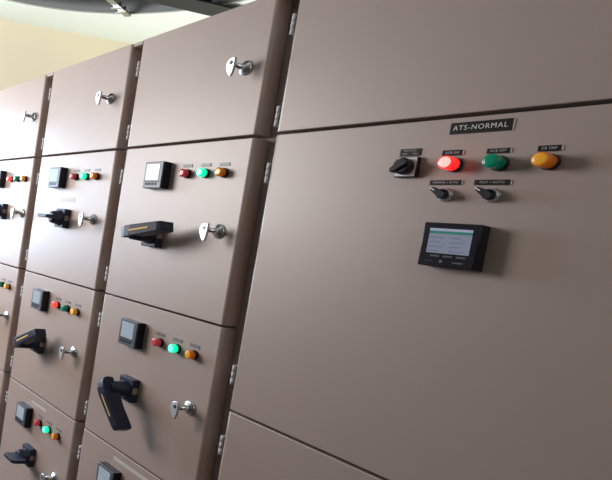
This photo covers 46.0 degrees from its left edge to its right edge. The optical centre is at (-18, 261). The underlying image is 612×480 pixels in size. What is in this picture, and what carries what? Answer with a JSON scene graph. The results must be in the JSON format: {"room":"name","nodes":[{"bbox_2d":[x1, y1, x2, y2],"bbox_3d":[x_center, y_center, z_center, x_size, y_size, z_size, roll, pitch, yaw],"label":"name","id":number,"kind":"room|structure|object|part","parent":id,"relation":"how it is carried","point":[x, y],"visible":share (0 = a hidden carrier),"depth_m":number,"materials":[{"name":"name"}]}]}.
{"room":"electrical room","nodes":[
{"label":"electrical room","id":0,"kind":"room"},
{"bbox_2d":[0,19,130,90],"bbox_3d":[-0.553,-0.627,5.571,5.150,3.520,0.160,7,4,-8],"label":"wall","id":1,"kind":"structure","parent":0,"point":[28,52],"depth_m":5.51,"materials":[{"name":"beige paint"}]},
{"bbox_2d":[14,0,239,12],"bbox_3d":[0.617,-2.159,3.252,3.632,0.122,3.632,6,4,-24],"label":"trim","id":2,"kind":"structure","parent":1,"relation":"attached to","point":[133,6],"depth_m":4.96,"materials":[{"name":"grey metal"}]},
{"bbox_2d":[0,0,255,43],"bbox_3d":[0.853,-2.020,2.715,4.950,0.012,8.900,6,4,-24],"label":"ceiling","id":3,"kind":"structure","parent":0,"point":[138,27],"depth_m":5.14,"materials":[{"name":"white paint"}]},
{"bbox_2d":[106,0,130,16],"bbox_3d":[0.445,-2.131,3.860,0.085,0.042,2.600,11,5,38],"label":"strut","id":4,"kind":"object","parent":3,"relation":"attached to","point":[115,4],"visible":1,"depth_m":4.73,"materials":[{"name":"silver metal"}]},
{"bbox_2d":[144,0,233,15],"bbox_3d":[0.526,-2.187,4.195,4.250,0.140,0.210,7,4,-12],"label":"ceiling beam","id":5,"kind":"structure","parent":3,"relation":"attached to","point":[205,7],"depth_m":4.44,"materials":[{"name":"metal"}]},
{"bbox_3d":[0.366,1.514,2.964,4.950,0.100,8.900,6,4,-24],"label":"floor","id":6,"kind":"structure","parent":0,"visible":0},
{"bbox_2d":[0,73,52,445],"bbox_3d":[0.284,0.207,3.432,0.823,2.396,0.692,6,4,-24],"label":"tall cabinet","id":7,"kind":"object","parent":6,"relation":"on","point":[24,107],"visible":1,"depth_m":3.09,"materials":[{"name":"metal"}]},
{"bbox_3d":[0.107,-0.283,3.244,0.032,0.086,0.078,6,4,-24],"label":"rotary handle","id":8,"kind":"part","parent":7,"relation":"part of","materials":[{"name":"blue plastic"}]},
{"bbox_3d":[-0.032,0.908,3.384,0.058,0.692,0.623,6,4,-24],"label":"door","id":9,"kind":"part","parent":7,"relation":"part of","materials":[{"name":"paint"}]},
{"bbox_2d":[4,284,10,289],"bbox_3d":[0.132,0.137,3.094,0.031,0.032,0.032,6,4,-24],"label":"lamp","id":10,"kind":"object","parent":7,"relation":"attached to","point":[6,286],"depth_m":3.08,"materials":[{"name":"orange plastic"}]},
{"bbox_2d":[7,176,13,181],"bbox_3d":[0.152,-0.458,3.188,0.031,0.032,0.032,6,4,-24],"label":"lamp","id":11,"kind":"object","parent":7,"relation":"attached to","point":[9,178],"depth_m":3.18,"materials":[{"name":"red plastic"}]},
{"bbox_3d":[0.054,0.283,3.340,0.058,0.559,0.623,6,4,-24],"label":"door","id":12,"kind":"part","parent":7,"relation":"part of","materials":[{"name":"paint"}]},
{"bbox_2d":[13,176,19,181],"bbox_3d":[0.185,-0.448,3.112,0.031,0.032,0.032,6,4,-24],"label":"lamp","id":13,"kind":"object","parent":7,"relation":"attached to","point":[16,178],"depth_m":3.10,"materials":[{"name":"teal plastic"}]},
{"bbox_3d":[0.132,-0.286,3.300,0.058,0.581,0.623,6,4,-24],"label":"door","id":14,"kind":"part","parent":7,"relation":"part of","materials":[{"name":"paint"}]},
{"bbox_2d":[20,176,26,181],"bbox_3d":[0.217,-0.439,3.041,0.031,0.032,0.032,6,4,-24],"label":"lamp","id":15,"kind":"object","parent":7,"relation":"attached to","point":[22,178],"depth_m":3.03,"materials":[{"name":"orange plastic"}]},
{"bbox_3d":[0.202,-0.791,3.264,0.058,0.422,0.623,6,4,-24],"label":"door","id":16,"kind":"part","parent":7,"relation":"part of","materials":[{"name":"paint"}]},
{"bbox_2d":[0,42,142,479],"bbox_3d":[0.562,0.290,2.801,0.823,2.396,0.692,6,4,-24],"label":"tall cabinet","id":17,"kind":"object","parent":6,"relation":"on","point":[85,144],"visible":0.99,"depth_m":2.59,"materials":[{"name":"metal"}]},
{"bbox_3d":[0.217,0.923,2.723,0.032,0.086,0.078,6,4,-24],"label":"rotary handle","id":18,"kind":"part","parent":17,"relation":"part of","materials":[{"name":"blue plastic"}]},
{"bbox_2d":[33,419,41,425],"bbox_3d":[0.256,0.756,2.675,0.031,0.032,0.032,6,4,-24],"label":"lamp","id":19,"kind":"object","parent":17,"relation":"attached to","point":[38,422],"depth_m":2.67,"materials":[{"name":"red plastic"}]},
{"bbox_3d":[0.264,0.393,2.741,0.032,0.086,0.078,6,4,-24],"label":"rotary handle","id":20,"kind":"part","parent":17,"relation":"part of","materials":[{"name":"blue plastic"}]},
{"bbox_3d":[0.246,0.991,2.751,0.058,0.692,0.632,6,4,-24],"label":"door","id":21,"kind":"part","parent":17,"relation":"part of","materials":[{"name":"paint"}]},
{"bbox_2d":[42,426,50,432],"bbox_3d":[0.290,0.765,2.599,0.031,0.032,0.032,6,4,-24],"label":"lamp","id":22,"kind":"object","parent":17,"relation":"attached to","point":[46,429],"depth_m":2.59,"materials":[{"name":"teal plastic"}]},
{"bbox_2d":[51,433,59,439],"bbox_3d":[0.321,0.775,2.528,0.031,0.032,0.032,6,4,-24],"label":"lamp","id":23,"kind":"object","parent":17,"relation":"attached to","point":[54,436],"depth_m":2.52,"materials":[{"name":"orange plastic"}]},
{"bbox_2d":[51,301,59,307],"bbox_3d":[0.334,0.201,2.633,0.031,0.032,0.032,6,4,-24],"label":"lamp","id":24,"kind":"object","parent":17,"relation":"attached to","point":[56,304],"depth_m":2.62,"materials":[{"name":"red plastic"}]},
{"bbox_3d":[0.333,0.366,2.707,0.058,0.559,0.632,6,4,-24],"label":"door","id":25,"kind":"part","parent":17,"relation":"part of","materials":[{"name":"paint"}]},
{"bbox_3d":[0.368,-0.199,2.650,0.032,0.086,0.078,6,4,-24],"label":"rotary handle","id":26,"kind":"part","parent":17,"relation":"part of","materials":[{"name":"black plastic"}]},
{"bbox_2d":[61,305,69,311],"bbox_3d":[0.368,0.211,2.557,0.031,0.032,0.032,6,4,-24],"label":"lamp","id":27,"kind":"object","parent":17,"relation":"attached to","point":[65,308],"depth_m":2.55,"materials":[{"name":"teal plastic"}]},
{"bbox_2d":[69,173,78,179],"bbox_3d":[0.413,-0.384,2.596,0.031,0.032,0.032,6,4,-24],"label":"lamp","id":28,"kind":"object","parent":17,"relation":"attached to","point":[74,176],"depth_m":2.59,"materials":[{"name":"red plastic"}]},
{"bbox_2d":[70,308,79,315],"bbox_3d":[0.399,0.220,2.486,0.031,0.032,0.032,6,4,-24],"label":"lamp","id":29,"kind":"object","parent":17,"relation":"attached to","point":[74,311],"depth_m":2.48,"materials":[{"name":"orange plastic"}]},
{"bbox_3d":[0.411,-0.203,2.667,0.058,0.581,0.632,6,4,-24],"label":"door","id":30,"kind":"part","parent":17,"relation":"part of","materials":[{"name":"paint"}]},
{"bbox_2d":[80,173,88,179],"bbox_3d":[0.446,-0.374,2.520,0.031,0.032,0.032,6,4,-24],"label":"lamp","id":31,"kind":"object","parent":17,"relation":"attached to","point":[84,176],"depth_m":2.51,"materials":[{"name":"teal plastic"}]},
{"bbox_3d":[0.480,-0.708,2.631,0.058,0.422,0.632,6,4,-24],"label":"door","id":32,"kind":"part","parent":17,"relation":"part of","materials":[{"name":"paint"}]},
{"bbox_2d":[90,172,99,179],"bbox_3d":[0.478,-0.365,2.449,0.031,0.032,0.032,6,4,-24],"label":"lamp","id":33,"kind":"object","parent":17,"relation":"attached to","point":[93,175],"depth_m":2.44,"materials":[{"name":"orange plastic"}]},
{"bbox_2d":[77,0,299,479],"bbox_3d":[0.839,0.372,2.173,0.823,2.396,0.686,6,4,-24],"label":"tall cabinet","id":34,"kind":"object","parent":6,"relation":"on","point":[202,134],"visible":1,"depth_m":1.94,"materials":[{"name":"metal"}]},
{"bbox_3d":[0.522,1.072,2.126,0.058,0.692,0.623,6,4,-24],"label":"door","id":35,"kind":"part","parent":34,"relation":"part of","materials":[{"name":"paint"}]},
{"bbox_3d":[0.539,0.472,2.118,0.032,0.086,0.078,6,4,-24],"label":"rotary handle","id":36,"kind":"part","parent":34,"relation":"part of","materials":[{"name":"black plastic"}]},
{"bbox_3d":[0.617,-0.095,2.078,0.032,0.086,0.078,6,4,-24],"label":"rotary handle","id":37,"kind":"part","parent":34,"relation":"part of","materials":[{"name":"black plastic"}]},
{"bbox_2d":[151,338,163,346],"bbox_3d":[0.611,0.284,2.004,0.031,0.032,0.032,6,4,-24],"label":"lamp","id":38,"kind":"object","parent":34,"relation":"attached to","point":[156,342],"depth_m":1.99,"materials":[{"name":"red plastic"}]},
{"bbox_3d":[0.608,0.448,2.082,0.058,0.559,0.623,6,4,-24],"label":"door","id":39,"kind":"part","parent":34,"relation":"part of","materials":[{"name":"paint"}]},
{"bbox_2d":[168,344,180,352],"bbox_3d":[0.645,0.294,1.928,0.031,0.032,0.032,6,4,-24],"label":"lamp","id":40,"kind":"object","parent":34,"relation":"attached to","point":[172,348],"depth_m":1.92,"materials":[{"name":"teal plastic"}]},
{"bbox_3d":[0.660,0.268,1.937,0.002,0.011,0.043,6,4,-24],"label":"name plate","id":41,"kind":"part","parent":34,"relation":"part of","materials":[{"name":"grey plastic"}]},
{"bbox_2d":[178,169,190,178],"bbox_3d":[0.692,-0.301,1.962,0.031,0.032,0.032,6,4,-24],"label":"lamp","id":42,"kind":"object","parent":34,"relation":"attached to","point":[183,173],"depth_m":1.95,"materials":[{"name":"red plastic"}]},
{"bbox_3d":[0.686,-0.121,2.042,0.058,0.581,0.623,6,4,-24],"label":"door","id":43,"kind":"part","parent":34,"relation":"part of","materials":[{"name":"paint"}]},
{"bbox_3d":[0.707,-0.328,1.971,0.002,0.011,0.043,6,4,-24],"label":"name plate","id":44,"kind":"part","parent":34,"relation":"part of","materials":[{"name":"grey plastic"}]},
{"bbox_2d":[185,350,197,359],"bbox_3d":[0.676,0.304,1.857,0.031,0.032,0.032,6,4,-24],"label":"lamp","id":45,"kind":"object","parent":34,"relation":"attached to","point":[189,354],"depth_m":1.85,"materials":[{"name":"orange plastic"}]},
{"bbox_3d":[0.692,0.277,1.865,0.002,0.011,0.043,6,4,-24],"label":"name plate","id":46,"kind":"part","parent":34,"relation":"part of","materials":[{"name":"grey plastic"}]},
{"bbox_2d":[196,168,209,177],"bbox_3d":[0.726,-0.291,1.887,0.031,0.032,0.032,6,4,-24],"label":"lamp","id":47,"kind":"object","parent":34,"relation":"attached to","point":[201,172],"depth_m":1.88,"materials":[{"name":"teal plastic"}]},
{"bbox_3d":[0.741,-0.318,1.895,0.002,0.011,0.043,6,4,-24],"label":"name plate","id":48,"kind":"part","parent":34,"relation":"part of","materials":[{"name":"grey plastic"}]},
{"bbox_3d":[0.756,-0.626,2.007,0.058,0.422,0.623,6,4,-24],"label":"door","id":49,"kind":"part","parent":34,"relation":"part of","materials":[{"name":"paint"}]},
{"bbox_2d":[215,167,228,177],"bbox_3d":[0.757,-0.282,1.815,0.031,0.032,0.032,6,4,-24],"label":"lamp","id":50,"kind":"object","parent":34,"relation":"attached to","point":[220,172],"depth_m":1.81,"materials":[{"name":"orange plastic"}]},
{"bbox_3d":[0.772,-0.309,1.824,0.002,0.011,0.043,6,4,-24],"label":"name plate","id":51,"kind":"part","parent":34,"relation":"part of","materials":[{"name":"grey plastic"}]},
{"bbox_2d":[218,0,611,479],"bbox_3d":[1.237,0.482,1.395,0.721,2.396,1.068,6,4,-24],"label":"tall cabinet","id":52,"kind":"object","parent":6,"relation":"on","point":[430,297],"visible":1,"depth_m":1.26,"materials":[{"name":"metal"}]},
{"bbox_3d":[0.896,1.016,1.316,0.058,1.018,1.000,6,4,-24],"label":"door","id":53,"kind":"part","parent":52,"relation":"part of","materials":[{"name":"paint"}]},
{"bbox_2d":[389,156,421,177],"bbox_3d":[0.970,-0.218,1.319,0.041,0.047,0.047,6,4,-24],"label":"switch","id":54,"kind":"object","parent":52,"relation":"attached to","point":[402,166],"depth_m":1.31,"materials":[{"name":"black plastic"}]},
{"bbox_3d":[0.992,-0.252,1.326,0.002,0.016,0.044,6,4,-24],"label":"name plate","id":55,"kind":"part","parent":52,"relation":"part of","materials":[{"name":"black plastic"}]},
{"bbox_2d":[430,187,453,201],"bbox_3d":[1.001,-0.147,1.250,0.028,0.030,0.035,6,4,-24],"label":"switch","id":56,"kind":"object","parent":52,"relation":"attached to","point":[437,194],"depth_m":1.24,"materials":[{"name":"black plastic"}]},
{"bbox_3d":[1.107,-0.522,1.208,0.058,0.421,1.000,6,4,-24],"label":"door","id":57,"kind":"part","parent":52,"relation":"part of","materials":[{"name":"paint"}]},
{"bbox_3d":[1.016,-0.172,1.254,0.002,0.010,0.064,6,4,-24],"label":"name plate","id":58,"kind":"part","parent":52,"relation":"part of","materials":[{"name":"black plastic"}]},
{"bbox_2d":[438,156,462,171],"bbox_3d":[1.008,-0.211,1.235,0.040,0.032,0.032,6,4,-24],"label":"lamp","id":59,"kind":"object","parent":52,"relation":"attached to","point":[445,163],"depth_m":1.23,"materials":[{"name":"red plastic"}]},
{"bbox_3d":[1.026,-0.236,1.248,0.002,0.012,0.041,6,4,-24],"label":"name plate","id":60,"kind":"part","parent":52,"relation":"part of","materials":[{"name":"black plastic"}]},
{"bbox_3d":[1.050,-0.283,1.205,0.002,0.024,0.113,6,4,-24],"label":"name plate","id":61,"kind":"part","parent":52,"relation":"part of","materials":[{"name":"black plastic"}]},
{"bbox_2d":[475,187,500,202],"bbox_3d":[1.035,-0.137,1.174,0.028,0.030,0.035,6,4,-24],"label":"switch","id":62,"kind":"object","parent":52,"relation":"attached to","point":[482,194],"depth_m":1.17,"materials":[{"name":"black plastic"}]},
{"bbox_3d":[1.050,-0.162,1.177,0.002,0.011,0.064,6,4,-24],"label":"name plate","id":63,"kind":"part","parent":52,"relation":"part of","materials":[{"name":"black plastic"}]},
{"bbox_2d":[482,154,509,170],"bbox_3d":[1.040,-0.201,1.162,0.040,0.032,0.032,6,4,-24],"label":"lamp","id":64,"kind":"object","parent":52,"relation":"attached to","point":[490,162],"depth_m":1.16,"materials":[{"name":"teal plastic"}]},
{"bbox_3d":[1.059,-0.226,1.173,0.002,0.010,0.042,6,4,-24],"label":"name plate","id":65,"kind":"part","parent":52,"relation":"part of","materials":[{"name":"black plastic"}]},
{"bbox_2d":[531,152,560,170],"bbox_3d":[1.072,-0.192,1.090,0.040,0.032,0.032,6,4,-24],"label":"lamp","id":66,"kind":"object","parent":52,"relation":"attached to","point":[540,161],"depth_m":1.08,"materials":[{"name":"orange plastic"}]},
{"bbox_3d":[1.091,-0.217,1.099,0.002,0.011,0.038,6,4,-24],"label":"name plate","id":67,"kind":"part","parent":52,"relation":"part of","materials":[{"name":"black plastic"}]}
]}

